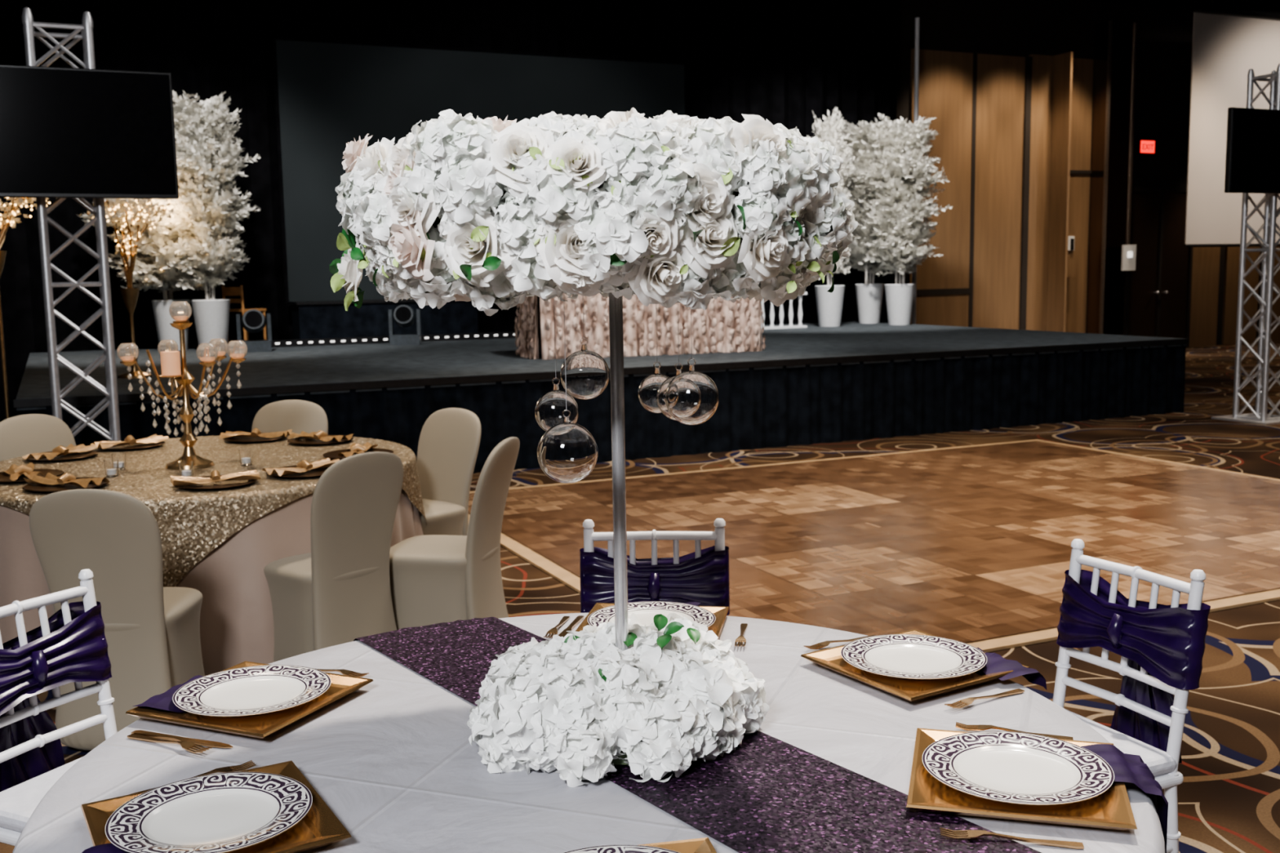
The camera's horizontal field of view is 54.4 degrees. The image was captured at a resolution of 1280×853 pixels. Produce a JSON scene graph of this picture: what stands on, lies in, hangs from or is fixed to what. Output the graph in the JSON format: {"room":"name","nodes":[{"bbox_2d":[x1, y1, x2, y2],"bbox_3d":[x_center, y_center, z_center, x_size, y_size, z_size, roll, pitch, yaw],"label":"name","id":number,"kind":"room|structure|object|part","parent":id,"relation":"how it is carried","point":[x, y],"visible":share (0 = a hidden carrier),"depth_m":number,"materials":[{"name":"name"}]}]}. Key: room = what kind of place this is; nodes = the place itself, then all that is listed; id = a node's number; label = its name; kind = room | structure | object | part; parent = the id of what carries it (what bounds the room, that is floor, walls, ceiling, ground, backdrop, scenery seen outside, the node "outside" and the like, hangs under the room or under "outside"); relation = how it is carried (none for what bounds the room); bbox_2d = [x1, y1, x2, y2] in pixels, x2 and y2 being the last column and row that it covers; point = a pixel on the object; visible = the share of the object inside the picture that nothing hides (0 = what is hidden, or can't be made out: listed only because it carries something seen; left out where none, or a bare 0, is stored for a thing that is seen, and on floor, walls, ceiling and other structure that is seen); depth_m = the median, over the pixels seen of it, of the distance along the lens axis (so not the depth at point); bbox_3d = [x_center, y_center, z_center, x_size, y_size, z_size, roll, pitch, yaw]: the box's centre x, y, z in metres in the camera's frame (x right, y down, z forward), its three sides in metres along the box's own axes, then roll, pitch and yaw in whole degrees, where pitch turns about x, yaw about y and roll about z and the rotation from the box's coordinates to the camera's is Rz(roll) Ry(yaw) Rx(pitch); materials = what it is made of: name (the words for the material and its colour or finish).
{"room":"event hall","nodes":[
{"label":"event hall","id":0,"kind":"room"},
{"bbox_2d":[0,341,1279,852],"bbox_3d":[6.556,0.492,8.604,29.688,0.122,25.204,-4,8,-25],"label":"floor","id":1,"kind":"structure","parent":0,"point":[971,544],"depth_m":7.46,"materials":[{"name":"brown wood"}]},
{"bbox_2d":[0,197,57,418],"bbox_3d":[-4.761,-0.660,9.313,0.959,2.382,0.867,-1,7,0],"label":"branch arrangement","id":2,"kind":"object","parent":1,"relation":"on","point":[10,221],"visible":0.45,"depth_m":9.25,"materials":[{"name":"metal"}]},
{"bbox_2d":[0,413,75,461],"bbox_3d":[-2.920,0.418,6.280,0.551,0.937,0.431,4,9,35],"label":"banquet chair","id":3,"kind":"object","parent":1,"relation":"on","point":[22,435],"visible":0.29,"depth_m":6.34,"materials":[{"name":"beige fabric"}]},
{"bbox_2d":[0,568,117,846],"bbox_3d":[-1.242,0.838,2.830,0.533,0.929,0.435,3,8,26],"label":"chair","id":4,"kind":"object","parent":1,"relation":"on","point":[71,645],"visible":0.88,"depth_m":2.92,"materials":[{"name":"white paint"}]},
{"bbox_3d":[-1.201,0.863,2.813,0.420,0.030,0.410,3,8,26],"label":"seat","id":5,"kind":"part","parent":4,"relation":"part of","materials":[{"name":"white paint"}]},
{"bbox_2d":[0,756,83,832],"bbox_3d":[-1.201,0.828,2.808,0.400,0.045,0.400,3,8,26],"label":"seat cushion","id":6,"kind":"object","parent":4,"relation":"on","point":[18,802],"depth_m":2.73,"materials":[{"name":"white fabric"}]},
{"bbox_3d":[-1.420,0.715,2.900,0.141,0.534,0.424,3,8,26],"label":"satin sash","id":7,"kind":"part","parent":4,"relation":"part of","materials":[{"name":"purple fabric"}]},
{"bbox_2d":[21,6,120,441],"bbox_3d":[-3.575,-0.931,7.888,0.650,3.259,0.650,-4,8,-25],"label":"truss tower","id":8,"kind":"object","parent":1,"relation":"on","point":[98,210],"visible":0.59,"depth_m":7.75,"materials":[{"name":"metal"}]},
{"bbox_2d":[0,64,178,199],"bbox_3d":[-3.503,-1.755,7.468,1.330,0.760,0.193,-4,8,-25],"label":"screen","id":9,"kind":"object","parent":8,"relation":"attached to","point":[65,132],"visible":1,"depth_m":7.45,"materials":[{"name":"black plastic"}]},
{"bbox_2d":[29,488,204,751],"bbox_3d":[-1.821,0.638,4.408,0.431,0.937,0.551,-1,7,0],"label":"banquet chair","id":10,"kind":"object","parent":1,"relation":"on","point":[152,629],"visible":0.77,"depth_m":4.23,"materials":[{"name":"beige fabric"}]},
{"bbox_2d":[0,488,423,675],"bbox_3d":[-2.057,0.548,5.856,2.089,0.761,2.065,-1,7,0],"label":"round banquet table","id":11,"kind":"object","parent":1,"relation":"on","point":[237,616],"visible":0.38,"depth_m":4.97,"materials":[{"name":"beige fabric"}]},
{"bbox_2d":[0,435,426,586],"bbox_3d":[-2.054,0.377,5.839,2.059,0.430,2.044,-1,7,0],"label":"tablecloth","id":12,"kind":"object","parent":11,"relation":"on","point":[192,524],"visible":0.56,"depth_m":5.14,"materials":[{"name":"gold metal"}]},
{"bbox_2d":[0,462,64,483],"bbox_3d":[-2.674,0.194,5.387,0.330,0.062,0.340,-6,9,-35],"label":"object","id":13,"kind":"object","parent":12,"relation":"on","point":[15,474],"visible":0.91,"depth_m":5.38,"materials":[{"name":"brown metal"}]},
{"bbox_2d":[22,444,97,462],"bbox_3d":[-2.787,0.120,5.986,0.330,0.062,0.340,1,7,14],"label":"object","id":14,"kind":"object","parent":12,"relation":"on","point":[60,453],"visible":1,"depth_m":5.97,"materials":[{"name":"brown metal"}]},
{"bbox_2d":[22,472,111,492],"bbox_3d":[-2.368,0.221,5.138,0.340,0.062,0.330,2,8,24],"label":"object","id":15,"kind":"object","parent":12,"relation":"on","point":[51,482],"visible":0.98,"depth_m":5.12,"materials":[{"name":"brown metal"}]},
{"bbox_2d":[103,458,118,476],"bbox_3d":[-2.297,0.181,5.411,0.060,0.070,0.060,-1,7,0],"label":"votive candle","id":16,"kind":"object","parent":12,"relation":"on","point":[111,466],"visible":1,"depth_m":5.39,"materials":[{"name":"white wax"}]},
{"bbox_2d":[111,453,125,470],"bbox_3d":[-2.348,0.157,5.609,0.060,0.070,0.060,-1,7,0],"label":"votive candle","id":17,"kind":"object","parent":12,"relation":"on","point":[121,457],"visible":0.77,"depth_m":5.59,"materials":[{"name":"clear glass"}]},
{"bbox_2d":[90,434,168,450],"bbox_3d":[-2.592,0.074,6.327,0.330,0.062,0.340,6,10,45],"label":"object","id":18,"kind":"object","parent":12,"relation":"on","point":[129,442],"visible":0.98,"depth_m":6.30,"materials":[{"name":"brown metal"}]},
{"bbox_2d":[116,301,247,470],"bbox_3d":[-2.053,-0.191,5.631,0.558,0.745,0.498,-1,7,0],"label":"candelabra","id":19,"kind":"object","parent":12,"relation":"on","point":[180,312],"visible":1,"depth_m":5.59,"materials":[{"name":"gold metal"}]},
{"bbox_2d":[178,460,193,476],"bbox_3d":[-1.947,0.184,5.341,0.060,0.070,0.060,-1,7,0],"label":"votive candle","id":20,"kind":"object","parent":12,"relation":"on","point":[186,467],"visible":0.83,"depth_m":5.32,"materials":[{"name":"clear glass"}]},
{"bbox_2d":[170,470,260,489],"bbox_3d":[-1.754,0.211,5.143,0.340,0.062,0.330,-4,8,-25],"label":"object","id":21,"kind":"object","parent":12,"relation":"on","point":[215,481],"visible":1,"depth_m":5.12,"materials":[{"name":"brown metal"}]},
{"bbox_2d":[238,448,252,465],"bbox_3d":[-1.798,0.139,5.679,0.060,0.070,0.060,-1,7,0],"label":"votive candle","id":22,"kind":"object","parent":12,"relation":"on","point":[245,455],"visible":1,"depth_m":5.66,"materials":[{"name":"clear glass"}]},
{"bbox_2d":[219,427,292,442],"bbox_3d":[-2.018,0.038,6.541,0.340,0.062,0.330,0,7,4],"label":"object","id":23,"kind":"object","parent":12,"relation":"on","point":[255,436],"visible":1,"depth_m":6.51,"materials":[{"name":"brown metal"}]},
{"bbox_2d":[262,457,339,478],"bbox_3d":[-1.454,0.174,5.398,0.330,0.062,0.340,4,9,34],"label":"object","id":24,"kind":"object","parent":12,"relation":"on","point":[304,468],"visible":0.97,"depth_m":5.36,"materials":[{"name":"brown metal"}]},
{"bbox_2d":[287,430,353,444],"bbox_3d":[-1.645,0.049,6.410,0.340,0.062,0.330,4,9,35],"label":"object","id":25,"kind":"object","parent":12,"relation":"on","point":[320,437],"visible":1,"depth_m":6.38,"materials":[{"name":"brown metal"}]},
{"bbox_2d":[322,442,393,459],"bbox_3d":[-1.333,0.110,5.885,0.330,0.062,0.340,-2,7,-6],"label":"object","id":26,"kind":"object","parent":12,"relation":"on","point":[355,449],"visible":0.69,"depth_m":5.88,"materials":[{"name":"brown metal"}]},
{"bbox_2d":[251,400,328,434],"bbox_3d":[-1.941,0.349,6.707,0.431,0.937,0.551,0,7,4],"label":"banquet chair","id":27,"kind":"object","parent":1,"relation":"on","point":[297,415],"visible":0.29,"depth_m":6.86,"materials":[{"name":"beige fabric"}]},
{"bbox_2d":[263,451,403,662],"bbox_3d":[-1.253,0.548,5.048,0.551,0.937,0.431,5,9,40],"label":"banquet chair","id":28,"kind":"object","parent":1,"relation":"on","point":[339,592],"visible":0.84,"depth_m":4.90,"materials":[{"name":"beige fabric"}]},
{"bbox_2d":[416,408,480,535],"bbox_3d":[-1.090,0.399,6.210,0.431,0.937,0.551,5,9,38],"label":"banquet chair","id":29,"kind":"object","parent":1,"relation":"on","point":[449,442],"visible":0.5,"depth_m":6.25,"materials":[{"name":"beige fabric"}]},
{"bbox_2d":[389,436,519,630],"bbox_3d":[-0.794,0.510,5.293,0.551,0.937,0.431,1,7,12],"label":"banquet chair","id":30,"kind":"object","parent":1,"relation":"on","point":[435,579],"visible":0.85,"depth_m":5.14,"materials":[{"name":"beige fabric"}]},
{"bbox_2d":[12,613,1164,852],"bbox_3d":[-0.080,0.965,2.270,1.943,0.771,1.944,-5,8,-30],"label":"tablecloth","id":31,"kind":"object","parent":1,"relation":"on","point":[393,758],"visible":0.49,"depth_m":2.21,"materials":[{"name":"grey fabric"}]},
{"bbox_2d":[80,760,351,852],"bbox_3d":[-0.724,0.821,1.900,0.498,0.447,0.482,-5,8,-30],"label":"place setting","id":32,"kind":"object","parent":31,"relation":"on","point":[274,808],"visible":1,"depth_m":1.93,"materials":[{"name":"white ceramic"}]},
{"bbox_3d":[-0.661,0.604,1.919,0.302,0.022,0.302,-6,9,-32],"label":"dinner plate","id":33,"kind":"part","parent":32,"relation":"part of","materials":[{"name":"ceramic"}]},
{"bbox_2d":[125,661,373,753],"bbox_3d":[-0.783,0.541,2.479,0.352,0.035,0.476,2,8,24],"label":"place setting","id":34,"kind":"object","parent":31,"relation":"on","point":[254,700],"visible":1,"depth_m":2.45,"materials":[{"name":"white ceramic"}]},
{"bbox_3d":[-0.772,0.534,2.485,0.302,0.022,0.302,2,8,18],"label":"dinner plate","id":35,"kind":"part","parent":34,"relation":"part of","materials":[{"name":"ceramic"}]},
{"bbox_2d":[352,617,549,706],"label":"table runner","id":36,"kind":"object","parent":31,"relation":"on","point":[457,655],"depth_m":2.85,"materials":[{"name":"purple fabric"}]},
{"bbox_2d":[329,107,857,651],"bbox_3d":[-0.070,0.011,2.264,0.894,1.112,0.910,5,9,40],"label":"flower centerpiece","id":37,"kind":"object","parent":36,"relation":"on","point":[667,209],"visible":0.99,"depth_m":1.88,"materials":[{"name":"plant"}]},
{"bbox_3d":[-0.145,-0.131,2.130,0.076,0.290,0.076,-1,7,0],"label":"hanging glass globe","id":38,"kind":"part","parent":37,"relation":"part of","materials":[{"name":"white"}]},
{"bbox_3d":[-0.123,-0.086,2.065,0.102,0.364,0.102,-1,7,0],"label":"hanging glass globe","id":39,"kind":"part","parent":37,"relation":"part of","materials":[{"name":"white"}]},
{"bbox_3d":[-0.097,-0.162,2.146,0.086,0.233,0.086,-1,7,0],"label":"hanging glass globe","id":40,"kind":"part","parent":37,"relation":"part of","materials":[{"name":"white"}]},
{"bbox_3d":[0.030,-0.159,2.248,0.072,0.270,0.072,-1,7,0],"label":"hanging glass globe","id":41,"kind":"part","parent":37,"relation":"part of","materials":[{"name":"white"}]},
{"bbox_3d":[0.068,-0.148,2.189,0.080,0.277,0.080,-1,7,0],"label":"hanging glass globe","id":42,"kind":"part","parent":37,"relation":"part of","materials":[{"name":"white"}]},
{"bbox_3d":[0.087,-0.139,2.099,0.092,0.274,0.092,-1,7,0],"label":"hanging glass globe","id":43,"kind":"part","parent":37,"relation":"part of","materials":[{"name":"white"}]},
{"bbox_2d":[466,612,769,786],"bbox_3d":[-0.048,0.479,2.327,0.556,0.238,0.581,2,8,21],"label":"arrangement","id":44,"kind":"object","parent":36,"relation":"on","point":[580,706],"visible":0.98,"depth_m":2.15,"materials":[{"name":"white plant"}]},
{"bbox_2d":[564,837,716,852],"bbox_3d":[-0.025,0.637,1.628,0.472,0.035,0.356,-2,7,-11],"label":"place setting","id":45,"kind":"object","parent":31,"relation":"on","point":[704,845],"visible":1,"depth_m":1.79,"materials":[{"name":"gold metal"}]},
{"bbox_3d":[-0.030,0.629,1.637,0.302,0.022,0.302,-5,8,-29],"label":"dinner plate","id":46,"kind":"part","parent":45,"relation":"part of","materials":[{"name":"ceramic"}]},
{"bbox_2d":[542,600,747,646],"bbox_3d":[0.023,0.469,2.949,0.470,0.035,0.348,0,7,9],"label":"place setting","id":47,"kind":"object","parent":31,"relation":"on","point":[713,617],"visible":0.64,"depth_m":3.01,"materials":[{"name":"gold metal"}]},
{"bbox_3d":[0.027,0.464,2.941,0.302,0.022,0.302,-1,7,1],"label":"dinner plate","id":48,"kind":"part","parent":47,"relation":"part of","materials":[{"name":"ceramic"}]},
{"bbox_2d":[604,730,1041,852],"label":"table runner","id":49,"kind":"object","parent":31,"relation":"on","point":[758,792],"depth_m":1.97,"materials":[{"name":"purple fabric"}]},
{"bbox_2d":[800,629,1046,708],"bbox_3d":[0.584,0.506,2.647,0.359,0.050,0.469,-5,8,-31],"label":"place setting","id":50,"kind":"object","parent":31,"relation":"on","point":[910,665],"visible":1,"depth_m":2.60,"materials":[{"name":"gold metal"}]},
{"bbox_3d":[0.578,0.494,2.634,0.302,0.022,0.302,-6,9,-35],"label":"dinner plate","id":51,"kind":"part","parent":50,"relation":"part of","materials":[{"name":"ceramic"}]},
{"bbox_2d":[906,722,1168,852],"bbox_3d":[0.671,0.778,2.065,0.436,0.447,0.478,1,7,15],"label":"place setting","id":52,"kind":"object","parent":31,"relation":"on","point":[1014,775],"visible":0.94,"depth_m":2.02,"materials":[{"name":"white ceramic"}]},
{"bbox_3d":[0.619,0.567,2.048,0.302,0.022,0.302,-4,8,-21],"label":"dinner plate","id":53,"kind":"part","parent":52,"relation":"part of","materials":[{"name":"ceramic"}]},
{"bbox_2d":[13,321,1189,473],"bbox_3d":[-0.488,-0.492,13.769,11.337,0.800,6.022,-4,8,-25],"label":"stage platform","id":54,"kind":"object","parent":1,"relation":"on","point":[814,384],"visible":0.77,"depth_m":11.53,"materials":[{"name":"black fabric"}]},
{"bbox_2d":[79,198,173,378],"bbox_3d":[-4.193,-1.188,10.330,0.643,1.559,0.830,-1,7,0],"label":"branch arrangement","id":55,"kind":"object","parent":54,"relation":"on","point":[129,295],"visible":0.94,"depth_m":10.28,"materials":[{"name":"metal"}]},
{"bbox_2d":[76,146,250,350],"bbox_3d":[-5.340,-2.036,13.986,1.832,2.359,1.595,3,8,30],"label":"blossom tree","id":56,"kind":"object","parent":54,"relation":"on","point":[152,263],"visible":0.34,"depth_m":13.79,"materials":[{"name":"white plant"}]},
{"bbox_3d":[-5.319,-1.156,14.156,0.420,0.570,0.420,-4,8,-23],"label":"planter pot","id":57,"kind":"part","parent":56,"relation":"part of","materials":[{"name":"white ceramic"}]},
{"bbox_2d":[158,90,260,345],"bbox_3d":[-4.788,-2.262,13.798,1.234,2.838,1.116,-2,7,-7],"label":"blossom tree","id":58,"kind":"object","parent":54,"relation":"on","point":[199,129],"visible":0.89,"depth_m":13.60,"materials":[{"name":"white plant"}]},
{"bbox_3d":[-4.798,-1.139,13.958,0.420,0.570,0.420,3,8,27],"label":"planter pot","id":59,"kind":"part","parent":58,"relation":"part of","materials":[{"name":"white ceramic"}]},
{"bbox_2d":[221,284,266,343],"bbox_3d":[-4.627,-1.294,14.563,0.340,0.721,0.356,3,8,30],"label":"chair","id":60,"kind":"object","parent":54,"relation":"on","point":[225,291],"visible":0.52,"depth_m":14.38,"materials":[{"name":"gold wood"}]},
{"bbox_2d":[235,309,271,352],"bbox_3d":[-4.229,-1.055,13.640,0.360,0.466,0.356,-3,8,-17],"label":"stage light","id":61,"kind":"object","parent":54,"relation":"on","point":[253,321],"visible":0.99,"depth_m":13.54,"materials":[{"name":"black glass"}]},
{"bbox_2d":[288,298,478,339],"bbox_3d":[-3.146,-1.318,15.431,2.250,0.505,0.550,-4,8,-25],"label":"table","id":62,"kind":"object","parent":54,"relation":"on","point":[326,318],"visible":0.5,"depth_m":15.10,"materials":[{"name":"fabric"}]},
{"bbox_2d":[271,331,519,347],"bbox_3d":[-2.430,-1.090,15.234,4.100,0.080,0.092,-4,8,-25],"label":"batten","id":63,"kind":"object","parent":54,"relation":"on","point":[502,335],"visible":0.57,"depth_m":14.86,"materials":[{"name":"black plastic"}]},
{"bbox_2d":[388,304,421,345],"bbox_3d":[-2.736,-1.185,14.482,0.360,0.466,0.356,-2,7,-6],"label":"stage light","id":64,"kind":"object","parent":54,"relation":"on","point":[404,316],"visible":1,"depth_m":14.38,"materials":[{"name":"black plastic"}]},
{"bbox_2d":[271,35,687,306],"bbox_3d":[-1.867,-3.027,16.332,5.580,3.710,0.102,-4,8,-25],"label":"projection screen","id":65,"kind":"object","parent":54,"relation":"on","point":[329,93],"visible":0.47,"depth_m":15.52,"materials":[{"name":"fabric"}]},
{"bbox_2d":[514,293,765,359],"bbox_3d":[0.006,-1.102,12.446,2.457,0.831,0.969,-3,8,-18],"label":"table","id":66,"kind":"object","parent":54,"relation":"on","point":[725,326],"visible":0.7,"depth_m":12.05,"materials":[{"name":"fabric"}]},
{"bbox_2d":[760,291,807,328],"bbox_3d":[1.925,-1.581,16.939,0.750,0.490,0.120,-4,8,-25],"label":"rail","id":67,"kind":"object","parent":54,"relation":"on","point":[781,326],"visible":0.65,"depth_m":16.95,"materials":[{"name":"paint"}]},
{"bbox_2d":[807,106,856,327],"bbox_3d":[2.602,-2.869,17.142,0.733,2.974,0.757,-3,7,-16],"label":"blossom tree","id":68,"kind":"object","parent":54,"relation":"on","point":[829,304],"visible":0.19,"depth_m":17.06,"materials":[{"name":"white plant"}]},
{"bbox_3d":[2.634,-1.675,17.282,0.420,0.570,0.420,-4,8,-24],"label":"planter pot","id":69,"kind":"part","parent":68,"relation":"part of","materials":[{"name":"white ceramic"}]},
{"bbox_2d":[842,115,910,324],"bbox_3d":[3.315,-2.937,17.920,1.395,2.892,1.542,-4,8,-25],"label":"blossom tree","id":70,"kind":"object","parent":54,"relation":"on","point":[868,295],"visible":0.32,"depth_m":17.66,"materials":[{"name":"white plant"}]},
{"bbox_3d":[3.322,-1.780,18.026,0.420,0.570,0.420,0,7,8],"label":"planter pot","id":71,"kind":"part","parent":70,"relation":"part of","materials":[{"name":"white ceramic"}]},
{"bbox_2d":[850,112,951,325],"bbox_3d":[3.555,-2.853,17.245,1.330,2.886,1.324,-3,7,-14],"label":"blossom tree","id":72,"kind":"object","parent":54,"relation":"on","point":[902,156],"visible":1,"depth_m":17.05,"materials":[{"name":"white plant"}]},
{"bbox_3d":[3.634,-1.710,17.430,0.420,0.570,0.420,-3,8,-17],"label":"planter pot","id":73,"kind":"part","parent":72,"relation":"part of","materials":[{"name":"white ceramic"}]},
{"bbox_2d":[579,518,729,615],"bbox_3d":[0.040,0.747,3.386,0.435,0.929,0.533,-1,7,2],"label":"chair","id":74,"kind":"object","parent":1,"relation":"on","point":[702,576],"visible":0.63,"depth_m":3.51,"materials":[{"name":"purple fabric"}]},
{"bbox_3d":[0.039,0.750,3.366,0.435,0.929,0.491,-1,7,2],"label":"chair frame","id":75,"kind":"part","parent":74,"relation":"part of","materials":[{"name":"white paint"}]},
{"bbox_2d":[467,439,1279,652],"bbox_3d":[2.043,0.575,8.129,5.800,0.014,4.770,-4,8,-25],"label":"trim","id":76,"kind":"structure","parent":1,"relation":"attached to","point":[557,572],"depth_m":6.66,"materials":[{"name":"beige wood"}]},
{"bbox_2d":[911,17,919,324],"bbox_3d":[4.249,-3.547,19.212,0.300,5.350,0.300,-4,8,-25],"label":"pole","id":77,"kind":"object","parent":1,"relation":"on","point":[917,19],"visible":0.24,"depth_m":18.99,"materials":[{"name":"grey metal"}]},
{"bbox_2d":[1086,19,1137,334],"bbox_3d":[8.428,-4.229,22.290,0.630,5.800,0.385,-4,8,-25],"label":"column","id":78,"kind":"structure","parent":1,"relation":"on","point":[1115,42],"depth_m":22.12,"materials":[{"name":"paint"}]},
{"bbox_2d":[1120,244,1136,335],"bbox_3d":[8.600,-2.242,21.999,0.300,1.925,0.300,-4,8,-25],"label":"holder","id":79,"kind":"object","parent":1,"relation":"on","point":[1128,252],"visible":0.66,"depth_m":21.91,"materials":[{"name":"white paint"}]},
{"bbox_2d":[1052,538,1210,852],"bbox_3d":[1.026,0.782,2.991,0.533,0.929,0.435,-4,8,-25],"label":"chair","id":80,"kind":"object","parent":1,"relation":"on","point":[1161,647],"visible":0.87,"depth_m":3.00,"materials":[{"name":"purple fabric"}]},
{"bbox_2d":[1066,709,1177,777],"bbox_3d":[0.985,0.773,2.971,0.400,0.045,0.400,-4,8,-25],"label":"seat cushion","id":81,"kind":"object","parent":80,"relation":"on","point":[1161,763],"depth_m":2.90,"materials":[{"name":"white fabric"}]},
{"bbox_3d":[1.202,0.656,3.059,0.141,0.530,0.424,-4,8,-25],"label":"satin sash","id":82,"kind":"part","parent":80,"relation":"part of","materials":[{"name":"purple fabric"}]},
{"bbox_3d":[0.985,0.808,2.975,0.420,0.030,0.410,-4,8,-25],"label":"seat","id":83,"kind":"part","parent":80,"relation":"part of","materials":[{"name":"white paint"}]},
{"bbox_2d":[1211,63,1279,425],"bbox_3d":[6.332,-1.810,12.534,0.650,3.529,0.650,-4,8,-25],"label":"truss tower","id":84,"kind":"object","parent":1,"relation":"on","point":[1260,415],"visible":0.84,"depth_m":12.57,"materials":[{"name":"metal"}]},
{"bbox_2d":[1224,106,1279,193],"bbox_3d":[6.164,-2.665,12.109,1.400,0.790,0.193,-4,8,-25],"label":"screen","id":85,"kind":"object","parent":84,"relation":"attached to","point":[1252,162],"visible":1,"depth_m":11.85,"materials":[{"name":"black plastic"}]},
{"bbox_2d":[894,0,1262,344],"bbox_3d":[1.246,-3.947,19.360,29.000,6.200,0.300,-4,8,-25],"label":"wall","id":86,"kind":"structure","parent":0,"point":[1015,28],"depth_m":22.00,"materials":[{"name":"paint"}]},
{"bbox_2d":[1066,234,1076,276],"bbox_3d":[7.601,-3.035,22.120,0.340,0.750,0.165,-4,8,-25],"label":"door handle","id":87,"kind":"object","parent":86,"relation":"attached to","point":[1072,238],"visible":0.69,"depth_m":22.11,"materials":[{"name":"beige wood"}]},
{"bbox_2d":[907,48,1279,346],"bbox_3d":[9.526,-4.010,22.815,10.900,5.200,0.500,-4,8,-25],"label":"wood paneling","id":88,"kind":"structure","parent":86,"relation":"attached to","point":[1012,144],"depth_m":21.56,"materials":[{"name":"beige wood"}]},
{"bbox_2d":[1127,186,1162,337],"bbox_3d":[9.318,-2.916,23.036,0.840,2.980,0.080,-4,8,-25],"label":"door leaf","id":89,"kind":"structure","parent":86,"relation":"in","point":[1146,202],"depth_m":23.02,"materials":[{"name":"paint"}]},
{"bbox_2d":[1137,138,1155,154],"bbox_3d":[9.231,-5.098,22.682,0.380,0.260,0.076,-4,8,-25],"label":"exit sign","id":90,"kind":"object","parent":86,"relation":"attached to","point":[1144,146],"visible":1,"depth_m":22.64,"materials":[{"name":"red plastic"}]},
{"bbox_2d":[1157,187,1192,346],"bbox_3d":[10.033,-2.969,23.367,0.840,2.980,0.080,-4,8,-25],"label":"door leaf","id":91,"kind":"structure","parent":86,"relation":"in","point":[1175,260],"depth_m":23.34,"materials":[{"name":"paint"}]},
{"bbox_2d":[1086,0,1279,11],"bbox_3d":[6.458,-5.746,7.815,29.600,0.100,25.100,-4,8,-25],"label":"ceiling","id":92,"kind":"structure","parent":0,"point":[1273,5],"depth_m":22.29,"materials":[{"name":"black paint"}]},
{"bbox_2d":[1183,0,1279,247],"bbox_3d":[11.061,-5.300,21.440,4.500,4.345,0.158,-4,8,-25],"label":"projection screen","id":93,"kind":"object","parent":92,"relation":"hanging from","point":[1228,42],"visible":0.8,"depth_m":20.82,"materials":[{"name":"fabric"}]}
]}

